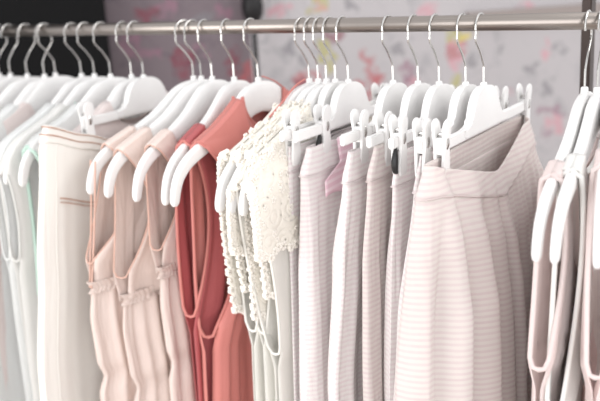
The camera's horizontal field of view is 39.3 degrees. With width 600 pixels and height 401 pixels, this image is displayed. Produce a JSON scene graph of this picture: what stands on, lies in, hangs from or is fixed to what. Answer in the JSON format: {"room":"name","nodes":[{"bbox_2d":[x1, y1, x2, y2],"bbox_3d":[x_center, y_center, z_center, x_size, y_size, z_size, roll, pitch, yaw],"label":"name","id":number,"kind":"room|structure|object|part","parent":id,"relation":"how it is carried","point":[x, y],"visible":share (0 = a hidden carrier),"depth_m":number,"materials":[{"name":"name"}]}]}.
{"room":"clothing store","nodes":[
{"label":"clothing store","id":0,"kind":"room"},
{"bbox_2d":[104,0,599,169],"bbox_3d":[-0.324,-0.542,2.776,5.000,3.000,0.035,-6,16,-11],"label":"wall","id":1,"kind":"structure","parent":0,"point":[547,60],"depth_m":2.89,"materials":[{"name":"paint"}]},
{"bbox_2d":[465,3,599,14],"bbox_3d":[0.912,-0.671,2.987,0.680,0.040,0.030,-6,16,-11],"label":"trim","id":2,"kind":"structure","parent":1,"relation":"attached to","point":[577,7],"depth_m":2.96,"materials":[{"name":"beige paint"}]},
{"bbox_3d":[-0.155,1.320,1.718,7.000,0.050,8.500,7,18,32],"label":"floor","id":3,"kind":"structure","parent":0,"visible":0},
{"bbox_2d":[0,0,112,77],"bbox_3d":[-1.555,-0.177,2.465,2.000,2.600,0.041,-6,16,-11],"label":"partition panel","id":4,"kind":"object","parent":3,"relation":"on","point":[13,12],"visible":0.02,"depth_m":2.54,"materials":[{"name":"black"}]},
{"bbox_2d":[241,0,262,77],"bbox_3d":[-0.138,-0.349,2.789,0.072,2.600,0.072,7,18,32],"label":"pole","id":5,"kind":"object","parent":3,"relation":"on","point":[253,9],"visible":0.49,"depth_m":2.70,"materials":[{"name":"black metal"}]},
{"bbox_2d":[0,12,598,36],"bbox_3d":[-0.298,0.421,1.845,3.070,1.630,0.600,7,18,32],"label":"clothes rack","id":6,"kind":"object","parent":3,"relation":"on","point":[570,20],"visible":0.85,"depth_m":1.37,"materials":[{"name":"metal"}]},
{"bbox_2d":[0,25,7,78],"bbox_3d":[-0.664,-0.247,1.868,0.017,0.283,0.500,7,18,34],"label":"hanger","id":7,"kind":"object","parent":6,"relation":"hanging from","point":[1,76],"visible":0.1,"depth_m":1.86,"materials":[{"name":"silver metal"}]},
{"bbox_2d":[0,24,23,94],"bbox_3d":[-0.632,-0.244,1.848,0.017,0.283,0.500,6,18,31],"label":"hanger","id":8,"kind":"object","parent":6,"relation":"hanging from","point":[4,82],"visible":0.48,"depth_m":1.83,"materials":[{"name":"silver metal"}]},
{"bbox_2d":[0,23,41,107],"bbox_3d":[-0.586,-0.238,1.818,0.017,0.283,0.500,7,18,34],"label":"hanger","id":9,"kind":"object","parent":6,"relation":"hanging from","point":[12,91],"visible":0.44,"depth_m":1.78,"materials":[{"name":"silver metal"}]},
{"bbox_2d":[13,23,52,104],"bbox_3d":[-0.540,-0.233,1.788,0.017,0.283,0.500,6,18,31],"label":"hanger","id":10,"kind":"object","parent":6,"relation":"hanging from","point":[28,90],"visible":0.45,"depth_m":1.75,"materials":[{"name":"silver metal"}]},
{"bbox_2d":[0,103,25,400],"bbox_3d":[-0.520,0.102,1.881,0.050,0.674,0.523,6,18,31],"label":"blouse","id":11,"kind":"object","parent":10,"relation":"hanging from","point":[14,390],"visible":0.06,"depth_m":1.75,"materials":[{"name":"white fabric"}]},
{"bbox_2d":[25,23,73,112],"bbox_3d":[-0.521,-0.238,1.804,0.017,0.283,0.500,7,18,34],"label":"hanger","id":12,"kind":"object","parent":6,"relation":"hanging from","point":[45,92],"visible":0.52,"depth_m":1.77,"materials":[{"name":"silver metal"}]},
{"bbox_2d":[0,102,35,387],"bbox_3d":[-0.503,0.097,1.894,0.050,0.674,0.521,7,19,35],"label":"blouse","id":13,"kind":"object","parent":12,"relation":"hanging from","point":[25,111],"visible":0.04,"depth_m":1.73,"materials":[{"name":"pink fabric"}]},
{"bbox_2d":[3,22,107,184],"bbox_3d":[-0.422,-0.227,1.741,0.017,0.283,0.500,7,18,34],"label":"hanger","id":14,"kind":"object","parent":6,"relation":"hanging from","point":[80,90],"visible":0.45,"depth_m":1.70,"materials":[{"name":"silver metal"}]},
{"bbox_2d":[0,103,69,400],"bbox_3d":[-0.405,0.109,1.831,0.054,0.674,0.521,8,19,35],"label":"dress","id":15,"kind":"object","parent":14,"relation":"hanging from","point":[24,265],"visible":0.18,"depth_m":1.63,"materials":[{"name":"white fabric"}]},
{"bbox_2d":[51,22,91,104],"bbox_3d":[-0.454,-0.231,1.762,0.017,0.283,0.500,6,18,31],"label":"hanger","id":16,"kind":"object","parent":6,"relation":"hanging from","point":[69,86],"visible":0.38,"depth_m":1.72,"materials":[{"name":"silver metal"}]},
{"bbox_2d":[0,103,55,400],"bbox_3d":[-0.435,0.104,1.853,0.051,0.674,0.520,6,18,31],"label":"blouse","id":17,"kind":"object","parent":16,"relation":"hanging from","point":[9,203],"visible":0.1,"depth_m":1.64,"materials":[{"name":"white fabric"}]},
{"bbox_2d":[18,21,126,186],"bbox_3d":[-0.383,-0.223,1.716,0.017,0.283,0.500,7,19,35],"label":"hanger","id":18,"kind":"object","parent":6,"relation":"hanging from","point":[100,91],"visible":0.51,"depth_m":1.67,"materials":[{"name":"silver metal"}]},
{"bbox_2d":[22,102,141,294],"bbox_3d":[-0.363,0.110,1.810,0.065,0.678,0.543,7,19,35],"label":"camisole","id":19,"kind":"object","parent":18,"relation":"hanging from","point":[69,120],"visible":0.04,"depth_m":1.61,"materials":[{"name":"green fabric"}]},
{"bbox_3d":[-0.349,0.112,1.801,0.031,0.678,0.541,7,19,35],"label":"panel","id":20,"kind":"part","parent":19,"relation":"part of","materials":[{"name":"white fabric"}]},
{"bbox_3d":[-0.375,0.109,1.818,0.032,0.678,0.542,7,19,35],"label":"panel","id":21,"kind":"part","parent":19,"relation":"part of","materials":[{"name":"white fabric"}]},
{"bbox_2d":[77,21,166,134],"bbox_3d":[-0.304,-0.244,1.667,0.023,0.224,0.362,7,18,32],"label":"hanger","id":22,"kind":"object","parent":6,"relation":"hanging from","point":[143,94],"visible":0.62,"depth_m":1.63,"materials":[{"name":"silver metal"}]},
{"bbox_2d":[37,122,199,400],"bbox_3d":[-0.330,0.270,1.734,0.057,0.926,0.621,7,18,32],"label":"skirt","id":23,"kind":"object","parent":22,"relation":"hanging from","point":[69,369],"visible":0.33,"depth_m":1.52,"materials":[{"name":"beige fabric"}]},
{"bbox_2d":[106,21,138,110],"bbox_3d":[-0.334,-0.217,1.685,0.017,0.283,0.500,5,17,29],"label":"hanger","id":24,"kind":"object","parent":6,"relation":"hanging from","point":[116,98],"visible":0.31,"depth_m":1.64,"materials":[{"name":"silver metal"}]},
{"bbox_2d":[72,91,168,137],"bbox_3d":[-0.316,0.105,1.771,0.047,0.662,0.523,5,17,29],"label":"blouse","id":25,"kind":"object","parent":24,"relation":"hanging from","point":[108,129],"visible":0.06,"depth_m":1.61,"materials":[{"name":"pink fabric"}]},
{"bbox_3d":[-0.325,0.104,1.777,0.022,0.662,0.518,5,17,29],"label":"panel","id":26,"kind":"part","parent":25,"relation":"part of","materials":[{"name":"white fabric"}]},
{"bbox_2d":[86,19,197,194],"bbox_3d":[-0.200,-0.201,1.599,0.500,0.283,0.017,-17,20,-41],"label":"hanger","id":27,"kind":"object","parent":6,"relation":"hanging from","point":[106,153],"visible":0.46,"depth_m":1.53,"materials":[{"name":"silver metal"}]},
{"bbox_2d":[86,125,147,400],"bbox_3d":[-0.171,0.257,1.720,0.598,0.881,0.082,-17,20,-41],"label":"dress","id":28,"kind":"object","parent":27,"relation":"hanging from","point":[106,311],"visible":0.12,"depth_m":1.53,"materials":[{"name":"fabric"}]},
{"bbox_3d":[-0.198,-0.039,1.660,0.542,0.276,0.035,-17,20,-41],"label":"panel","id":29,"kind":"part","parent":28,"relation":"part of","materials":[{"name":"pink fabric"}]},
{"bbox_3d":[-0.175,-0.035,1.638,0.534,0.276,0.032,-17,20,-41],"label":"panel","id":30,"kind":"part","parent":28,"relation":"part of","materials":[{"name":"pink fabric"}]},
{"bbox_2d":[104,19,208,197],"bbox_3d":[-0.184,-0.200,1.589,0.017,0.283,0.500,9,20,38],"label":"hanger","id":31,"kind":"object","parent":6,"relation":"hanging from","point":[178,104],"visible":0.47,"depth_m":1.52,"materials":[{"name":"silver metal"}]},
{"bbox_2d":[113,126,172,400],"bbox_3d":[-0.155,0.258,1.713,0.083,0.881,0.538,9,20,38],"label":"dress","id":32,"kind":"object","parent":31,"relation":"hanging from","point":[135,277],"visible":0.2,"depth_m":1.52,"materials":[{"name":"fabric"}]},
{"bbox_3d":[-0.188,-0.025,1.647,0.037,0.299,0.492,9,20,38],"label":"panel","id":33,"kind":"part","parent":32,"relation":"part of","materials":[{"name":"pink fabric"}]},
{"bbox_3d":[-0.159,-0.021,1.628,0.034,0.299,0.467,9,20,38],"label":"panel","id":34,"kind":"part","parent":32,"relation":"part of","materials":[{"name":"pink fabric"}]},
{"bbox_2d":[132,19,227,201],"bbox_3d":[-0.162,-0.197,1.575,0.017,0.283,0.500,5,18,29],"label":"hanger","id":35,"kind":"object","parent":6,"relation":"hanging from","point":[201,100],"visible":0.57,"depth_m":1.50,"materials":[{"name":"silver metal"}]},
{"bbox_2d":[144,128,195,400],"bbox_3d":[-0.132,0.261,1.698,0.081,0.880,0.471,5,18,29],"label":"dress","id":36,"kind":"object","parent":35,"relation":"hanging from","point":[162,236],"visible":0.16,"depth_m":1.50,"materials":[{"name":"fabric"}]},
{"bbox_3d":[-0.165,-0.045,1.626,0.031,0.248,0.423,5,18,29],"label":"panel","id":37,"kind":"part","parent":36,"relation":"part of","materials":[{"name":"pink fabric"}]},
{"bbox_3d":[-0.140,-0.043,1.613,0.030,0.248,0.404,5,18,29],"label":"panel","id":38,"kind":"part","parent":36,"relation":"part of","materials":[{"name":"pink fabric"}]},
{"bbox_2d":[161,18,249,205],"bbox_3d":[-0.119,-0.192,1.547,0.017,0.283,0.500,4,17,26],"label":"hanger","id":39,"kind":"object","parent":6,"relation":"hanging from","point":[232,88],"visible":0.52,"depth_m":1.47,"materials":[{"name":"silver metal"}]},
{"bbox_2d":[175,123,229,400],"bbox_3d":[-0.100,0.150,1.642,0.081,0.659,0.452,3,17,23],"label":"dress","id":40,"kind":"object","parent":39,"relation":"hanging from","point":[210,303],"visible":0.17,"depth_m":1.47,"materials":[{"name":"red fabric"}]},
{"bbox_3d":[-0.114,0.148,1.653,0.040,0.659,0.443,4,17,26],"label":"panel","id":41,"kind":"part","parent":40,"relation":"part of","materials":[{"name":"red fabric"}]},
{"bbox_2d":[170,18,281,206],"bbox_3d":[-0.073,-0.187,1.518,0.017,0.283,0.500,7,18,34],"label":"hanger","id":42,"kind":"object","parent":6,"relation":"hanging from","point":[259,96],"visible":0.58,"depth_m":1.48,"materials":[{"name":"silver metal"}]},
{"bbox_2d":[189,87,288,400],"bbox_3d":[-0.053,0.139,1.605,0.099,0.695,0.433,7,18,34],"label":"dress","id":43,"kind":"object","parent":42,"relation":"hanging from","point":[232,370],"visible":0.19,"depth_m":1.47,"materials":[{"name":"red fabric"}]},
{"bbox_2d":[261,76,288,90],"bbox_3d":[-0.036,-0.212,1.568,0.004,0.057,0.109,7,18,34],"label":"ribbon","id":44,"kind":"object","parent":42,"relation":"hanging from","point":[261,76],"visible":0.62,"depth_m":1.55,"materials":[{"name":"pink fabric"}]},
{"bbox_2d":[215,17,314,212],"bbox_3d":[0.018,-0.176,1.460,0.017,0.283,0.500,9,19,38],"label":"hanger","id":45,"kind":"object","parent":6,"relation":"hanging from","point":[225,178],"visible":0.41,"depth_m":1.31,"materials":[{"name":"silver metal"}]},
{"bbox_2d":[216,100,292,400],"bbox_3d":[0.036,0.149,1.546,0.088,0.696,0.435,9,19,38],"label":"lace top","id":46,"kind":"object","parent":45,"relation":"hanging from","point":[244,303],"visible":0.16,"depth_m":1.38,"materials":[{"name":"beige fabric"}]},
{"bbox_3d":[0.029,0.150,1.557,0.023,0.689,0.408,9,19,38],"label":"panel","id":47,"kind":"part","parent":46,"relation":"part of","materials":[{"name":"white fabric"}]},
{"bbox_3d":[0.046,0.153,1.542,0.023,0.689,0.411,9,19,38],"label":"panel","id":48,"kind":"part","parent":46,"relation":"part of","materials":[{"name":"white fabric"}]},
{"bbox_2d":[269,78,305,117],"bbox_3d":[-0.021,-0.173,1.411,0.004,0.052,0.099,9,19,38],"label":"ribbon","id":49,"kind":"object","parent":46,"relation":"attached to","point":[294,86],"visible":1,"depth_m":1.41,"materials":[{"name":"pink fabric"}]},
{"bbox_2d":[226,16,322,213],"bbox_3d":[0.033,-0.174,1.450,0.017,0.283,0.500,8,19,37],"label":"hanger","id":50,"kind":"object","parent":6,"relation":"hanging from","point":[233,205],"visible":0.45,"depth_m":1.41,"materials":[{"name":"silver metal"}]},
{"bbox_2d":[229,100,301,400],"bbox_3d":[0.048,0.152,1.535,0.078,0.696,0.430,8,19,37],"label":"lace top","id":51,"kind":"object","parent":50,"relation":"hanging from","point":[271,327],"visible":0.16,"depth_m":1.38,"materials":[{"name":"beige fabric"}]},
{"bbox_3d":[0.061,0.155,1.533,0.022,0.689,0.407,8,19,37],"label":"panel","id":52,"kind":"part","parent":51,"relation":"part of","materials":[{"name":"white fabric"}]},
{"bbox_3d":[0.045,0.152,1.547,0.022,0.689,0.409,8,19,37],"label":"panel","id":53,"kind":"part","parent":51,"relation":"part of","materials":[{"name":"white fabric"}]},
{"bbox_2d":[238,16,329,215],"bbox_3d":[0.047,-0.173,1.441,0.017,0.283,0.500,8,19,35],"label":"hanger","id":54,"kind":"object","parent":6,"relation":"hanging from","point":[243,206],"visible":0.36,"depth_m":1.39,"materials":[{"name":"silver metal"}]},
{"bbox_2d":[225,97,372,400],"bbox_3d":[0.067,0.150,1.528,0.077,0.700,0.512,8,19,35],"label":"lace top","id":55,"kind":"object","parent":54,"relation":"hanging from","point":[264,179],"visible":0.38,"depth_m":1.32,"materials":[{"name":"beige fabric"}]},
{"bbox_3d":[0.058,0.155,1.537,0.021,0.687,0.477,8,19,35],"label":"panel","id":56,"kind":"part","parent":55,"relation":"part of","materials":[{"name":"white fabric"}]},
{"bbox_3d":[0.075,0.158,1.525,0.022,0.687,0.477,8,19,35],"label":"panel","id":57,"kind":"part","parent":55,"relation":"part of","materials":[{"name":"white fabric"}]},
{"bbox_2d":[279,16,384,165],"bbox_3d":[0.065,-0.202,1.431,0.023,0.224,0.362,7,18,32],"label":"hanger","id":58,"kind":"object","parent":6,"relation":"hanging from","point":[291,122],"visible":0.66,"depth_m":1.34,"materials":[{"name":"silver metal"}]},
{"bbox_2d":[287,124,351,400],"bbox_3d":[0.085,0.271,1.548,0.021,0.815,0.391,7,18,32],"label":"skirt","id":59,"kind":"object","parent":58,"relation":"hanging from","point":[294,171],"visible":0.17,"depth_m":1.37,"materials":[{"name":"white fabric"}]},
{"bbox_2d":[293,16,387,152],"bbox_3d":[0.086,-0.200,1.418,0.023,0.224,0.362,7,18,32],"label":"hanger","id":60,"kind":"object","parent":6,"relation":"hanging from","point":[349,95],"visible":0.66,"depth_m":1.38,"materials":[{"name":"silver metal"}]},
{"bbox_2d":[298,122,369,400],"bbox_3d":[0.110,0.283,1.528,0.076,0.839,0.420,7,18,32],"label":"skirt","id":61,"kind":"object","parent":60,"relation":"hanging from","point":[321,173],"visible":0.36,"depth_m":1.35,"materials":[{"name":"fabric"}]},
{"bbox_2d":[340,14,430,163],"bbox_3d":[0.156,-0.191,1.373,0.023,0.224,0.362,7,18,32],"label":"hanger","id":62,"kind":"object","parent":6,"relation":"hanging from","point":[389,98],"visible":0.63,"depth_m":1.31,"materials":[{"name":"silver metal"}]},
{"bbox_2d":[328,146,373,400],"bbox_3d":[0.160,0.296,1.480,0.074,0.834,0.449,7,18,32],"label":"skirt","id":63,"kind":"object","parent":62,"relation":"hanging from","point":[345,367],"visible":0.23,"depth_m":1.29,"materials":[{"name":"white fabric"}]},
{"bbox_2d":[366,14,454,165],"bbox_3d":[0.193,-0.187,1.349,0.023,0.224,0.362,7,18,32],"label":"hanger","id":64,"kind":"object","parent":6,"relation":"hanging from","point":[413,97],"visible":0.55,"depth_m":1.31,"materials":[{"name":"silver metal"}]},
{"bbox_2d":[362,132,431,400],"bbox_3d":[0.212,0.291,1.462,0.044,0.846,0.423,6,18,31],"label":"skirt","id":65,"kind":"object","parent":64,"relation":"hanging from","point":[378,215],"visible":0.3,"depth_m":1.26,"materials":[{"name":"white fabric"}]},
{"bbox_2d":[388,13,453,176],"bbox_3d":[0.224,-0.184,1.330,0.023,0.224,0.362,7,18,32],"label":"hanger","id":66,"kind":"object","parent":6,"relation":"hanging from","point":[437,98],"visible":0.66,"depth_m":1.27,"materials":[{"name":"white plastic"}]},
{"bbox_2d":[384,133,432,400],"bbox_3d":[0.249,0.295,1.450,0.046,0.840,0.404,7,18,32],"label":"skirt","id":67,"kind":"object","parent":66,"relation":"hanging from","point":[402,187],"visible":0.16,"depth_m":1.25,"materials":[{"name":"white fabric"}]},
{"bbox_2d":[412,13,508,176],"bbox_3d":[0.261,-0.179,1.306,0.023,0.224,0.362,7,18,32],"label":"hanger","id":68,"kind":"object","parent":6,"relation":"hanging from","point":[460,97],"visible":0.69,"depth_m":1.26,"materials":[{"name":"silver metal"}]},
{"bbox_2d":[393,123,500,400],"bbox_3d":[0.272,0.304,1.414,0.040,0.840,0.541,7,18,32],"label":"skirt","id":69,"kind":"object","parent":68,"relation":"hanging from","point":[418,175],"visible":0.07,"depth_m":1.19,"materials":[{"name":"fabric"}]},
{"bbox_2d":[431,12,531,170],"bbox_3d":[0.289,-0.178,1.295,0.023,0.224,0.375,7,18,32],"label":"hanger","id":70,"kind":"object","parent":6,"relation":"hanging from","point":[484,111],"visible":0.86,"depth_m":1.26,"materials":[{"name":"white plastic"}]},
{"bbox_2d":[395,114,543,400],"bbox_3d":[0.317,0.331,1.366,0.149,0.868,0.587,7,18,32],"label":"skirt","id":71,"kind":"object","parent":70,"relation":"hanging from","point":[463,335],"visible":0.86,"depth_m":1.18,"materials":[{"name":"pink fabric"}]},
{"bbox_2d":[531,9,599,261],"bbox_3d":[0.401,-0.125,1.187,0.017,0.283,0.500,6,18,30],"label":"hanger","id":72,"kind":"object","parent":6,"relation":"hanging from","point":[550,189],"visible":0.69,"depth_m":1.09,"materials":[{"name":"white plastic"}]},
{"bbox_2d":[527,137,598,400],"bbox_3d":[0.419,0.237,1.286,0.056,0.680,0.521,6,18,30],"label":"dress","id":73,"kind":"object","parent":72,"relation":"hanging from","point":[541,363],"visible":0.31,"depth_m":1.11,"materials":[{"name":"white fabric"}]},
{"bbox_3d":[0.431,0.239,1.277,0.024,0.680,0.517,6,18,30],"label":"panel","id":74,"kind":"part","parent":73,"relation":"part of","materials":[{"name":"white fabric"}]},
{"bbox_2d":[550,12,599,263],"bbox_3d":[0.416,-0.123,1.178,0.017,0.283,0.500,5,17,29],"label":"hanger","id":75,"kind":"object","parent":6,"relation":"hanging from","point":[590,126],"visible":0.98,"depth_m":1.08,"materials":[{"name":"white plastic"}]},
{"bbox_2d":[545,141,599,400],"bbox_3d":[0.433,0.235,1.277,0.060,0.686,0.523,5,17,29],"label":"dress","id":76,"kind":"object","parent":75,"relation":"hanging from","point":[573,382],"visible":0.45,"depth_m":1.10,"materials":[{"name":"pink fabric"}]},
{"bbox_3d":[0.447,0.237,1.269,0.025,0.686,0.517,5,17,29],"label":"panel","id":77,"kind":"part","parent":76,"relation":"part of","materials":[{"name":"white fabric"}]},
{"bbox_2d":[580,140,599,400],"bbox_3d":[0.449,0.234,1.267,0.058,0.692,0.525,3,16,21],"label":"camisole","id":78,"kind":"object","parent":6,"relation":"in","point":[588,352],"visible":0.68,"depth_m":1.06,"materials":[{"name":"white fabric"}]},
{"bbox_3d":[0.463,0.235,1.261,0.026,0.692,0.515,3,16,21],"label":"panel","id":79,"kind":"part","parent":78,"relation":"part of","materials":[{"name":"fabric"}]},
{"bbox_2d":[592,169,599,268],"bbox_3d":[0.430,-0.121,1.169,0.017,0.283,0.500,3,16,21],"label":"hanger","id":80,"kind":"object","parent":6,"relation":"hanging from","point":[596,232],"visible":0.98,"depth_m":0.98,"materials":[{"name":"white plastic"}]},
{"bbox_2d":[579,0,595,93],"bbox_3d":[0.528,0.098,1.579,0.100,2.300,0.100,7,18,32],"label":"post","id":81,"kind":"object","parent":3,"relation":"on","point":[586,4],"visible":0.02,"depth_m":1.47,"materials":[{"name":"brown metal"}]}
]}

